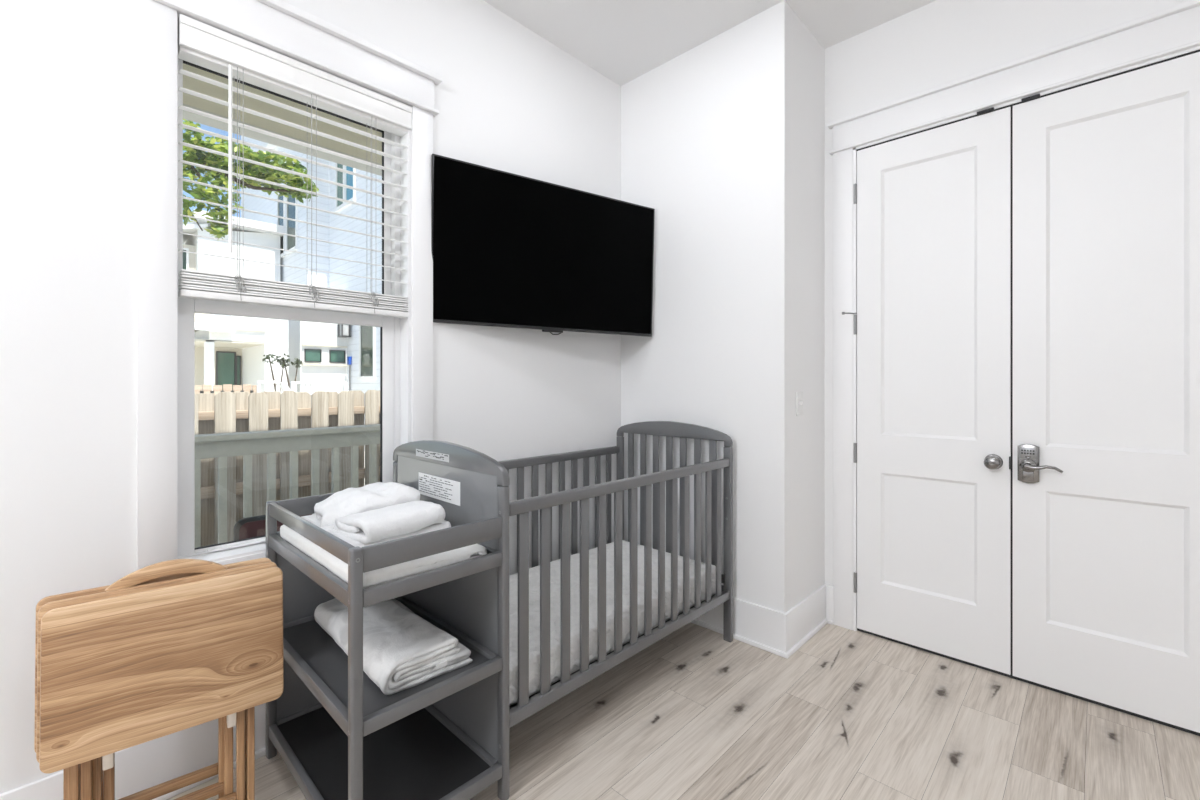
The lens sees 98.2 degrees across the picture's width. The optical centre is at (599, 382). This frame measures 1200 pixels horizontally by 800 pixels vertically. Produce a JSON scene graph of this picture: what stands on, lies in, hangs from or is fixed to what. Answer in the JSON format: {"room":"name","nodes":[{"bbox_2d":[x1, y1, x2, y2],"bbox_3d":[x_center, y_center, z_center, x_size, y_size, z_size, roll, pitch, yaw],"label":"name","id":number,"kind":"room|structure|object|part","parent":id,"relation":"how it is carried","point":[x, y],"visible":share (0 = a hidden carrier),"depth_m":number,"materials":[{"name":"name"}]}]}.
{"room":"children's room","nodes":[
{"label":"children's room","id":0,"kind":"room"},
{"bbox_2d":[0,0,620,793],"bbox_3d":[-1.078,-0.207,1.949,0.130,3.140,5.725,0,0,44],"label":"wall","id":1,"kind":"structure","parent":0,"point":[509,99],"depth_m":1.51,"materials":[{"name":"paint"}]},
{"bbox_2d":[0,703,265,799],"bbox_3d":[-1.404,1.165,1.497,0.026,0.195,4.421,0,0,44],"label":"baseboard","id":2,"kind":"structure","parent":1,"relation":"attached to","point":[140,767],"depth_m":1.57,"materials":[{"name":"paint"}]},
{"bbox_2d":[137,0,441,569],"bbox_3d":[-1.082,-0.319,1.917,0.179,1.984,1.003,0,0,44],"label":"window","id":3,"kind":"structure","parent":1,"relation":"in","point":[395,333],"depth_m":1.70,"materials":[{"name":"paint"}]},
{"bbox_3d":[-1.106,0.555,1.920,0.019,0.009,0.555,0,0,44],"label":"lift rail","id":4,"kind":"part","parent":3,"relation":"part of","materials":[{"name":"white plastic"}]},
{"bbox_3d":[-1.143,-0.672,1.958,0.025,0.850,0.716,0,0,44],"label":"sash","id":5,"kind":"part","parent":3,"relation":"part of","materials":[{"name":"white plastic"}]},
{"bbox_3d":[-1.118,0.139,1.934,0.023,0.841,0.716,0,0,44],"label":"sash","id":6,"kind":"part","parent":3,"relation":"part of","materials":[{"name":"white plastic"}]},
{"bbox_2d":[178,14,411,317],"bbox_3d":[-1.061,-0.706,1.900,0.083,0.870,0.754,0,0,44],"label":"window blind","id":7,"kind":"object","parent":3,"relation":"attached to","point":[199,43],"visible":1,"depth_m":1.83,"materials":[{"name":"white plastic"}]},
{"bbox_3d":[-1.202,-0.702,1.724,0.002,0.690,0.002,0,0,44],"label":"ladder cord","id":8,"kind":"part","parent":7,"relation":"part of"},
{"bbox_3d":[-1.225,-0.702,1.768,0.002,0.690,0.002,0,0,44],"label":"ladder cord","id":9,"kind":"part","parent":7,"relation":"part of","materials":[{"name":"white fabric"}]},
{"bbox_3d":[-1.191,-0.702,1.735,0.002,0.690,0.002,0,0,44],"label":"ladder cord","id":10,"kind":"part","parent":7,"relation":"part of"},
{"bbox_3d":[-1.065,-0.282,1.901,0.052,0.022,0.742,0,0,44],"label":"rail","id":11,"kind":"part","parent":7,"relation":"part of","materials":[{"name":"white plastic"}]},
{"bbox_3d":[-1.046,-0.702,1.886,0.002,0.690,0.002,0,0,44],"label":"ladder cord","id":12,"kind":"part","parent":7,"relation":"part of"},
{"bbox_3d":[-1.035,-0.702,1.898,0.002,0.690,0.002,0,0,44],"label":"ladder cord","id":13,"kind":"part","parent":7,"relation":"part of","materials":[{"name":"white fabric"}]},
{"bbox_2d":[431,154,654,336],"bbox_3d":[-0.241,-0.604,2.603,1.230,0.733,0.140,0,0,-35],"label":"television","id":14,"kind":"object","parent":1,"relation":"attached to","point":[509,250],"visible":0.98,"depth_m":2.49,"materials":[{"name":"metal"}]},
{"bbox_2d":[167,622,1199,799],"bbox_3d":[0.432,1.263,0.366,4.805,0.001,5.724,0,0,44],"label":"floor","id":15,"kind":"structure","parent":0,"point":[711,757],"depth_m":1.85,"materials":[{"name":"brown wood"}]},
{"bbox_2d":[34,558,270,799],"bbox_3d":[-1.163,0.889,1.396,0.480,0.748,0.061,0,0,-39],"label":"tray table","id":16,"kind":"object","parent":15,"relation":"on","point":[177,783],"visible":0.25,"depth_m":1.39,"materials":[{"name":"brown wood"}]},
{"bbox_3d":[-1.312,0.963,1.302,0.018,0.600,0.020,0,0,-39],"label":"leg","id":17,"kind":"part","parent":16,"relation":"part of","materials":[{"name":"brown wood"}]},
{"bbox_3d":[-1.280,0.963,1.328,0.017,0.600,0.020,0,0,-39],"label":"leg","id":18,"kind":"part","parent":16,"relation":"part of","materials":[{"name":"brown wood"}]},
{"bbox_2d":[36,562,276,799],"bbox_3d":[-1.129,0.890,1.369,0.480,0.745,0.056,0,0,-39],"label":"tray table","id":19,"kind":"object","parent":15,"relation":"on","point":[212,790],"visible":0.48,"depth_m":1.37,"materials":[{"name":"brown wood"}]},
{"bbox_3d":[-1.251,0.963,1.293,0.017,0.600,0.020,0,0,-39],"label":"leg","id":20,"kind":"part","parent":19,"relation":"part of","materials":[{"name":"brown wood"}]},
{"bbox_3d":[-1.044,0.963,1.461,0.021,0.600,0.020,0,0,-39],"label":"leg","id":21,"kind":"part","parent":19,"relation":"part of","materials":[{"name":"brown wood"}]},
{"bbox_3d":[-1.007,0.963,1.491,0.018,0.600,0.020,0,0,-39],"label":"leg","id":22,"kind":"part","parent":19,"relation":"part of","materials":[{"name":"brown wood"}]},
{"bbox_2d":[39,567,283,799],"bbox_3d":[-1.106,0.895,1.354,0.480,0.736,0.059,0,0,-39],"label":"tray table","id":23,"kind":"object","parent":15,"relation":"on","point":[118,673],"visible":1,"depth_m":1.31,"materials":[{"name":"brown wood"}]},
{"bbox_3d":[-1.268,0.963,1.248,0.026,0.600,0.020,0,0,-39],"label":"leg","id":24,"kind":"part","parent":23,"relation":"part of","materials":[{"name":"brown wood"}]},
{"bbox_3d":[-1.248,0.963,1.264,0.020,0.600,0.020,0,0,-39],"label":"leg","id":25,"kind":"part","parent":23,"relation":"part of","materials":[{"name":"brown wood"}]},
{"bbox_3d":[-1.008,0.963,1.458,0.019,0.600,0.020,0,0,-39],"label":"leg","id":26,"kind":"part","parent":23,"relation":"part of","materials":[{"name":"brown wood"}]},
{"bbox_3d":[-0.990,0.963,1.473,0.018,0.600,0.020,0,0,-39],"label":"leg","id":27,"kind":"part","parent":23,"relation":"part of","materials":[{"name":"brown wood"}]},
{"bbox_2d":[103,559,226,799],"bbox_3d":[-1.151,0.867,1.388,0.257,0.791,0.190,0,0,-39],"label":"tray stand","id":28,"kind":"object","parent":15,"relation":"on","point":[177,566],"visible":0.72,"depth_m":1.37,"materials":[{"name":"brown wood"}]},
{"bbox_3d":[-1.143,0.503,1.381,0.250,0.063,0.018,0,-3,-39],"label":"handle","id":29,"kind":"part","parent":28,"relation":"part of","materials":[{"name":"brown wood"}]},
{"bbox_2d":[265,421,732,799],"bbox_3d":[-0.240,0.734,2.150,0.748,1.058,1.800,0,0,44],"label":"crib changer","id":30,"kind":"object","parent":15,"relation":"on","point":[445,736],"visible":0.86,"depth_m":1.71,"materials":[{"name":"grey paint"}]},
{"bbox_3d":[-1.112,0.832,1.759,0.029,0.863,0.029,0,0,44],"label":"shelf post","id":31,"kind":"part","parent":30,"relation":"part of","materials":[{"name":"grey paint"}]},
{"bbox_3d":[-0.853,1.167,1.510,0.689,0.038,0.021,0,0,44],"label":"shelf rail","id":32,"kind":"part","parent":30,"relation":"part of","materials":[{"name":"grey paint"}]},
{"bbox_3d":[-0.960,0.845,1.917,0.022,0.037,0.410,0,0,44],"label":"shelf rail","id":33,"kind":"part","parent":30,"relation":"part of","materials":[{"name":"grey paint"}]},
{"bbox_3d":[-0.960,1.167,1.917,0.022,0.038,0.410,0,0,44],"label":"shelf rail","id":34,"kind":"part","parent":30,"relation":"part of","materials":[{"name":"grey paint"}]},
{"bbox_3d":[-0.961,0.861,1.918,0.006,0.575,0.410,0,0,44],"label":"panel","id":35,"kind":"part","parent":30,"relation":"part of","materials":[{"name":"grey paint"}]},
{"bbox_3d":[-0.853,0.528,1.510,0.689,0.040,0.021,0,0,44],"label":"shelf rail","id":36,"kind":"part","parent":30,"relation":"part of","materials":[{"name":"grey paint"}]},
{"bbox_3d":[-0.961,0.433,1.918,0.016,0.061,0.410,0,0,44],"label":"guard rail","id":37,"kind":"part","parent":30,"relation":"part of","materials":[{"name":"grey paint"}]},
{"bbox_3d":[-0.854,0.422,1.509,0.689,0.043,0.016,0,0,44],"label":"guard rail","id":38,"kind":"part","parent":30,"relation":"part of","materials":[{"name":"grey paint"}]},
{"bbox_3d":[-0.853,0.845,1.510,0.689,0.037,0.021,0,0,44],"label":"shelf rail","id":39,"kind":"part","parent":30,"relation":"part of","materials":[{"name":"grey paint"}]},
{"bbox_3d":[-0.593,0.832,1.262,0.029,0.863,0.029,0,0,44],"label":"shelf post","id":40,"kind":"part","parent":30,"relation":"part of","materials":[{"name":"grey paint"}]},
{"bbox_2d":[280,525,486,588],"bbox_3d":[-0.706,0.497,1.652,0.668,0.057,0.388,0,0,44],"label":"changing pad","id":41,"kind":"object","parent":30,"relation":"on","point":[334,564],"visible":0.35,"depth_m":1.43,"materials":[{"name":"fabric"}]},
{"bbox_2d":[300,514,450,546],"bbox_3d":[-0.729,0.454,1.673,0.435,0.039,0.308,0,0,44],"label":"bath towel","id":42,"kind":"object","parent":41,"relation":"on","point":[311,518],"visible":0.15,"depth_m":1.56,"materials":[{"name":"white fabric"}]},
{"bbox_2d":[312,481,420,527],"bbox_3d":[-0.787,0.408,1.753,0.312,0.134,0.236,0,0,-32],"label":"bath towel","id":43,"kind":"object","parent":42,"relation":"on","point":[389,493],"visible":0.87,"depth_m":1.69,"materials":[{"name":"white fabric"}]},
{"bbox_2d":[332,500,445,544],"bbox_3d":[-0.639,0.412,1.577,0.221,0.073,0.251,0,0,39],"label":"bath towel","id":44,"kind":"object","parent":42,"relation":"on","point":[375,525],"visible":1,"depth_m":1.51,"materials":[{"name":"white fabric"}]},
{"bbox_2d":[314,598,471,694],"bbox_3d":[-0.672,0.791,1.668,0.574,0.097,0.291,0,0,44],"label":"folded blanket","id":45,"kind":"object","parent":30,"relation":"on","point":[402,650],"visible":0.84,"depth_m":1.52,"materials":[{"name":"white fabric"}]},
{"bbox_3d":[-0.807,0.787,2.072,0.036,0.952,0.026,0,0,44],"label":"panel post","id":46,"kind":"part","parent":30,"relation":"part of","materials":[{"name":"grey paint"}]},
{"bbox_3d":[-0.441,0.433,1.421,0.016,0.061,0.410,0,0,44],"label":"guard rail","id":47,"kind":"part","parent":30,"relation":"part of","materials":[{"name":"grey paint"}]},
{"bbox_3d":[-0.442,0.845,1.421,0.022,0.037,0.410,0,0,44],"label":"shelf rail","id":48,"kind":"part","parent":30,"relation":"part of","materials":[{"name":"grey paint"}]},
{"bbox_3d":[-0.442,0.528,1.421,0.022,0.040,0.410,0,0,44],"label":"shelf rail","id":49,"kind":"part","parent":30,"relation":"part of","materials":[{"name":"grey paint"}]},
{"bbox_2d":[417,450,447,459],"bbox_3d":[-0.600,0.256,1.855,0.223,0.020,0.001,0,0,44],"label":"print","id":50,"kind":"object","parent":30,"relation":"attached to","point":[421,454],"depth_m":1.85},
{"bbox_2d":[419,475,452,499],"bbox_3d":[-0.584,0.368,1.845,0.236,0.062,0.001,0,0,44],"label":"print","id":51,"kind":"object","parent":30,"relation":"attached to","point":[435,487],"depth_m":1.84},
{"bbox_3d":[-0.564,0.845,1.812,0.689,0.037,0.021,0,0,44],"label":"shelf rail","id":52,"kind":"part","parent":30,"relation":"part of","materials":[{"name":"grey paint"}]},
{"bbox_3d":[-0.551,0.731,1.826,0.675,0.895,0.016,0,0,44],"label":"solid panel","id":53,"kind":"part","parent":30,"relation":"part of","materials":[{"name":"grey paint"}]},
{"bbox_3d":[-0.564,1.167,1.812,0.689,0.038,0.021,0,0,44],"label":"shelf rail","id":54,"kind":"part","parent":30,"relation":"part of","materials":[{"name":"grey paint"}]},
{"bbox_3d":[-0.442,1.167,1.421,0.022,0.038,0.410,0,0,44],"label":"shelf rail","id":55,"kind":"part","parent":30,"relation":"part of","materials":[{"name":"grey paint"}]},
{"bbox_3d":[-0.564,0.528,1.812,0.689,0.040,0.021,0,0,44],"label":"shelf rail","id":56,"kind":"part","parent":30,"relation":"part of","materials":[{"name":"grey paint"}]},
{"bbox_3d":[-0.293,0.787,1.581,0.036,0.952,0.026,0,0,44],"label":"panel post","id":57,"kind":"part","parent":30,"relation":"part of","materials":[{"name":"grey paint"}]},
{"bbox_3d":[-0.346,0.387,2.556,0.026,0.041,1.310,0,0,44],"label":"rail","id":58,"kind":"part","parent":30,"relation":"part of","materials":[{"name":"grey paint"}]},
{"bbox_2d":[509,540,715,705],"bbox_3d":[-0.093,0.964,2.313,0.660,0.154,1.292,0,0,44],"label":"mattress","id":59,"kind":"object","parent":30,"relation":"on","point":[534,572],"visible":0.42,"depth_m":2.12,"materials":[{"name":"white fabric"}]},
{"bbox_3d":[0.169,0.387,2.063,0.026,0.041,1.310,0,0,44],"label":"rail","id":60,"kind":"part","parent":30,"relation":"part of","materials":[{"name":"grey paint"}]},
{"bbox_3d":[0.169,1.030,2.063,0.026,0.041,1.310,0,0,44],"label":"rail","id":61,"kind":"part","parent":30,"relation":"part of","materials":[{"name":"grey paint"}]},
{"bbox_3d":[0.119,0.787,3.035,0.042,0.952,0.025,0,0,44],"label":"post","id":62,"kind":"part","parent":30,"relation":"part of","materials":[{"name":"grey paint"}]},
{"bbox_3d":[0.628,0.787,2.547,0.042,0.952,0.025,0,0,44],"label":"post","id":63,"kind":"part","parent":30,"relation":"part of","materials":[{"name":"grey paint"}]},
{"bbox_2d":[483,0,935,85],"bbox_3d":[0.533,-1.852,0.407,4.592,0.150,5.725,0,0,44],"label":"ceiling","id":64,"kind":"structure","parent":0,"point":[623,41],"depth_m":2.56,"materials":[{"name":"paint"}]},
{"bbox_2d":[621,0,824,612],"bbox_3d":[0.902,-0.257,3.192,1.012,3.040,1.190,0,0,44],"label":"wall","id":65,"kind":"structure","parent":0,"point":[724,138],"depth_m":2.62,"materials":[{"name":"paint"}]},
{"bbox_2d":[691,597,789,658],"bbox_3d":[0.491,1.165,2.744,1.038,0.195,0.026,0,0,44],"label":"baseboard","id":66,"kind":"structure","parent":65,"relation":"attached to","point":[761,627],"depth_m":2.50,"materials":[{"name":"paint"}]},
{"bbox_2d":[796,392,802,415],"bbox_3d":[0.975,0.100,2.524,0.018,0.114,0.070,0,0,44],"label":"light switch","id":67,"kind":"object","parent":65,"relation":"attached to","point":[799,395],"visible":1,"depth_m":2.52,"materials":[{"name":"plastic"}]},
{"bbox_2d":[786,584,827,655],"bbox_3d":[1.033,1.165,2.579,0.026,0.195,0.495,0,0,44],"label":"baseboard","id":68,"kind":"structure","parent":65,"relation":"attached to","point":[806,618],"depth_m":2.55,"materials":[{"name":"paint"}]},
{"bbox_2d":[825,0,1190,585],"bbox_3d":[2.483,-0.257,1.617,3.450,3.040,0.120,0,0,44],"label":"wall","id":69,"kind":"structure","parent":0,"point":[938,42],"depth_m":2.45,"materials":[{"name":"paint"}]},
{"bbox_2d":[826,585,832,624],"bbox_3d":[1.208,1.165,2.733,0.038,0.195,0.030,0,0,44],"label":"baseboard","id":70,"kind":"structure","parent":69,"relation":"attached to","point":[829,589],"depth_m":2.73,"materials":[{"name":"paint"}]},
{"bbox_2d":[842,107,1010,674],"bbox_3d":[1.498,0.026,2.436,0.671,2.439,0.107,0,0,44],"label":"door","id":71,"kind":"structure","parent":69,"relation":"in","point":[932,321],"depth_m":2.41,"materials":[{"name":"paint"}]},
{"bbox_3d":[1.688,0.342,2.236,0.066,0.066,0.064,0,0,44],"label":"knob","id":72,"kind":"part","parent":71,"relation":"part of","materials":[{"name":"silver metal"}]},
{"bbox_2d":[827,0,1199,735],"bbox_3d":[1.789,-0.048,2.252,1.514,2.622,0.162,0,0,44],"label":"door frame","id":73,"kind":"structure","parent":69,"relation":"attached to","point":[1174,29],"depth_m":2.43,"materials":[{"name":"paint"}]},
{"bbox_2d":[1013,52,1199,732],"bbox_3d":[1.968,0.026,1.988,0.617,2.439,0.104,0,0,44],"label":"door","id":74,"kind":"structure","parent":69,"relation":"in","point":[1106,172],"depth_m":2.02,"materials":[{"name":"paint"}]},
{"bbox_3d":[1.780,0.293,2.161,0.052,0.046,0.004,0,0,44],"label":"keypad plate","id":75,"kind":"part","parent":74,"relation":"part of","materials":[{"name":"metal"}]},
{"bbox_3d":[1.780,0.385,2.161,0.036,0.038,0.004,0,0,44],"label":"thumb plate","id":76,"kind":"part","parent":74,"relation":"part of","materials":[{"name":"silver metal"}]},
{"bbox_3d":[1.794,0.344,2.117,0.138,0.056,0.049,0,0,44],"label":"lever","id":77,"kind":"part","parent":74,"relation":"part of","materials":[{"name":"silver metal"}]},
{"label":"outside","id":78,"kind":"structure","parent":0,"visible":0},
{"bbox_3d":[-19.009,1.738,25.119,57.798,0.250,70.000,0,0,44],"label":"floor","id":79,"kind":"structure","parent":78,"visible":0},
{"bbox_2d":[195,384,256,394],"bbox_3d":[-4.830,0.816,6.561,0.068,1.595,1.000,0,0,44],"label":"picket fence","id":80,"kind":"object","parent":79,"relation":"on","point":[205,388],"visible":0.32,"depth_m":6.59,"materials":[{"name":"brown wood"}]},
{"bbox_2d":[183,209,283,280],"bbox_3d":[-11.101,-1.437,14.434,2.400,6.100,3.500,0,0,44],"label":"house","id":81,"kind":"structure","parent":79,"relation":"on","point":[191,261],"depth_m":14.19,"materials":[{"name":"white paint"}]},
{"bbox_3d":[-10.955,-3.162,13.567,0.020,0.650,0.250,0,0,44],"label":"pane","id":82,"kind":"part","parent":81,"relation":"part of","materials":[{"name":"glass"}]},
{"bbox_2d":[195,313,287,392],"bbox_3d":[-8.503,-0.087,11.435,2.700,3.400,2.360,0,0,44],"label":"house","id":83,"kind":"structure","parent":79,"relation":"on","point":[229,349],"depth_m":11.42,"materials":[{"name":"white paint"}]},
{"bbox_3d":[-8.895,0.373,12.371,0.040,2.240,0.390,0,0,44],"label":"glass door","id":84,"kind":"part","parent":83,"relation":"part of","materials":[{"name":"green glass"}]},
{"bbox_3d":[-8.906,0.373,12.381,0.020,2.180,0.330,0,0,44],"label":"pane","id":85,"kind":"part","parent":83,"relation":"part of","materials":[{"name":"green glass"}]},
{"bbox_3d":[-8.737,0.313,12.558,0.020,1.900,0.060,0,0,44],"label":"pane","id":86,"kind":"part","parent":83,"relation":"part of","materials":[{"name":"green glass"}]},
{"bbox_2d":[183,119,318,238],"bbox_3d":[-4.016,-0.866,4.605,2.768,4.967,0.904,0,0,-36],"label":"tree","id":87,"kind":"object","parent":79,"relation":"on","point":[209,159],"visible":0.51,"depth_m":4.92,"materials":[{"name":"green plant"}]},
{"bbox_2d":[256,381,290,391],"bbox_3d":[-4.317,0.790,6.929,0.100,1.645,0.440,0,0,44],"label":"rail","id":88,"kind":"object","parent":79,"relation":"on","point":[284,387],"visible":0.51,"depth_m":6.92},
{"bbox_3d":[-4.448,0.808,6.778,0.040,1.610,0.040,0,0,44],"label":"post","id":89,"kind":"part","parent":88,"relation":"part of","materials":[{"name":"white"}]},
{"bbox_3d":[-4.296,0.808,6.937,0.040,1.610,0.040,0,0,44],"label":"post","id":90,"kind":"part","parent":88,"relation":"part of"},
{"bbox_2d":[262,354,289,392],"bbox_3d":[-6.656,0.492,10.687,0.255,2.243,0.504,0,0,44],"label":"shrub","id":91,"kind":"object","parent":79,"relation":"on","point":[268,355],"visible":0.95,"depth_m":10.66,"materials":[{"name":"green plant"}]},
{"bbox_3d":[-6.649,0.562,10.697,0.068,2.103,0.281,0,0,44],"label":"stem","id":92,"kind":"part","parent":91,"relation":"part of","materials":[{"name":"green plant"}]},
{"bbox_2d":[195,390,379,546],"bbox_3d":[-2.245,0.838,4.641,0.103,1.551,4.400,0,0,44],"label":"picket fence","id":93,"kind":"object","parent":79,"relation":"on","point":[222,412],"visible":0.25,"depth_m":4.21,"materials":[{"name":"brown wood"}]},
{"bbox_3d":[-2.243,0.245,4.639,0.056,0.065,4.400,0,0,44],"label":"fence rail","id":94,"kind":"part","parent":93,"relation":"part of","materials":[{"name":"brown wood"}]},
{"bbox_3d":[-2.243,0.821,4.639,0.056,0.085,4.400,0,0,44],"label":"fence rail","id":95,"kind":"part","parent":93,"relation":"part of","materials":[{"name":"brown wood"}]},
{"bbox_2d":[276,353,302,387],"bbox_3d":[-6.482,0.496,10.864,0.275,2.236,0.543,0,0,44],"label":"shrub","id":96,"kind":"object","parent":79,"relation":"on","point":[296,359],"visible":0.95,"depth_m":10.84,"materials":[{"name":"green plant"}]},
{"bbox_3d":[-6.469,0.562,10.885,0.068,2.103,0.281,0,0,44],"label":"stem","id":97,"kind":"part","parent":96,"relation":"part of","materials":[{"name":"green plant"}]},
{"bbox_2d":[234,136,381,450],"bbox_3d":[-6.529,-3.812,15.594,13.000,10.850,5.500,0,0,44],"label":"house","id":98,"kind":"structure","parent":79,"relation":"on","point":[354,360],"depth_m":12.99,"materials":[{"name":"white paint"}]},
{"bbox_3d":[-9.263,-4.622,15.132,0.570,1.830,0.020,0,0,44],"label":"pane","id":99,"kind":"part","parent":98,"relation":"part of","materials":[{"name":"grey glass"}]},
{"bbox_3d":[-8.555,-4.622,14.454,0.790,1.830,0.020,0,0,44],"label":"pane","id":100,"kind":"part","parent":98,"relation":"part of","materials":[{"name":"grey glass"}]},
{"bbox_3d":[-6.937,-0.662,12.558,0.020,0.270,0.330,0,0,44],"label":"pane","id":101,"kind":"part","parent":98,"relation":"part of","materials":[{"name":"green glass"}]},
{"bbox_3d":[-6.725,-0.447,12.729,0.080,0.060,1.030,0,0,44],"label":"window sill","id":102,"kind":"part","parent":98,"relation":"part of","materials":[{"name":"white paint"}]},
{"bbox_3d":[-6.549,-0.662,12.963,0.020,0.270,0.330,0,0,44],"label":"pane","id":103,"kind":"part","parent":98,"relation":"part of","materials":[{"name":"green glass"}]},
{"bbox_3d":[-6.676,-5.437,13.402,0.440,1.800,0.020,0,0,44],"label":"pane","id":104,"kind":"part","parent":98,"relation":"part of","materials":[{"name":"green glass"}]},
{"bbox_2d":[337,324,350,337],"bbox_3d":[-6.332,-1.367,12.908,0.280,0.460,0.250,0,0,44],"label":"wall lantern","id":105,"kind":"object","parent":98,"relation":"attached to","point":[344,329],"visible":0.6,"depth_m":12.85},
{"bbox_3d":[-6.343,-1.352,12.897,0.180,0.350,0.140,0,0,44],"label":"lantern glass","id":106,"kind":"part","parent":105,"relation":"part of","materials":[{"name":"white glass"}]},
{"bbox_3d":[-6.221,-5.437,12.966,0.480,1.800,0.020,0,0,44],"label":"pane","id":107,"kind":"part","parent":98,"relation":"part of","materials":[{"name":"teal glass"}]},
{"bbox_3d":[-5.476,-0.922,12.254,0.740,1.530,0.020,0,0,44],"label":"pane","id":108,"kind":"part","parent":98,"relation":"part of","materials":[{"name":"grey glass"}]},
{"bbox_2d":[290,381,347,394],"bbox_3d":[-4.183,0.795,7.770,0.070,1.635,0.780,0,0,44],"label":"rail","id":109,"kind":"object","parent":79,"relation":"on","point":[293,384],"visible":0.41,"depth_m":7.69,"materials":[{"name":"white"}]},
{"bbox_3d":[-4.429,0.808,7.507,0.060,1.610,0.060,0,0,44],"label":"post","id":110,"kind":"part","parent":109,"relation":"part of","materials":[{"name":"white"}]},
{"bbox_3d":[-4.249,0.808,7.694,0.060,1.610,0.060,0,0,44],"label":"post","id":111,"kind":"part","parent":109,"relation":"part of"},
{"bbox_3d":[-4.083,0.808,7.868,0.060,1.610,0.060,0,0,44],"label":"post","id":112,"kind":"part","parent":109,"relation":"part of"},
{"bbox_3d":[-3.931,0.808,8.027,0.060,1.610,0.060,0,0,44],"label":"post","id":113,"kind":"part","parent":109,"relation":"part of","materials":[{"name":"white"}]},
{"bbox_3d":[-0.788,-1.897,3.523,1.628,0.020,12.000,0,0,44],"label":"ceiling","id":114,"kind":"structure","parent":0,"visible":0},
{"bbox_2d":[183,63,381,163],"bbox_3d":[-1.326,-1.720,4.038,0.140,0.335,12.000,0,0,44],"label":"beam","id":115,"kind":"structure","parent":114,"relation":"attached to","point":[190,83],"depth_m":3.25,"materials":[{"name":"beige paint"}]},
{"bbox_2d":[183,104,381,175],"bbox_3d":[-1.326,-1.542,4.038,0.160,0.020,12.000,0,0,44],"label":"beam","id":116,"kind":"structure","parent":115,"relation":"attached to","point":[187,115],"depth_m":3.30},
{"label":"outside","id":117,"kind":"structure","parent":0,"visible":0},
{"bbox_3d":[-0.835,1.353,3.568,1.758,0.060,12.000,0,0,44],"label":"floor","id":118,"kind":"structure","parent":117,"visible":0},
{"bbox_2d":[233,514,311,540],"bbox_3d":[-1.523,1.003,2.607,0.445,0.640,0.440,0,0,44],"label":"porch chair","id":119,"kind":"object","parent":118,"relation":"on","point":[255,526],"visible":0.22,"depth_m":2.63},
{"bbox_2d":[195,424,379,547],"bbox_3d":[-1.326,0.768,4.038,0.140,0.930,7.000,0,0,44],"label":"porch railing","id":120,"kind":"object","parent":118,"relation":"on","point":[221,446],"visible":0.23,"depth_m":3.26,"materials":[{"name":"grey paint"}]},
{"bbox_3d":[-1.326,0.321,4.038,0.140,0.035,7.000,0,0,44],"label":"cap rail","id":121,"kind":"part","parent":120,"relation":"part of","materials":[{"name":"green paint"}]},
{"bbox_3d":[-1.326,0.388,4.038,0.040,0.100,7.000,0,0,44],"label":"apron rail","id":122,"kind":"part","parent":120,"relation":"part of","materials":[{"name":"green paint"}]}
]}

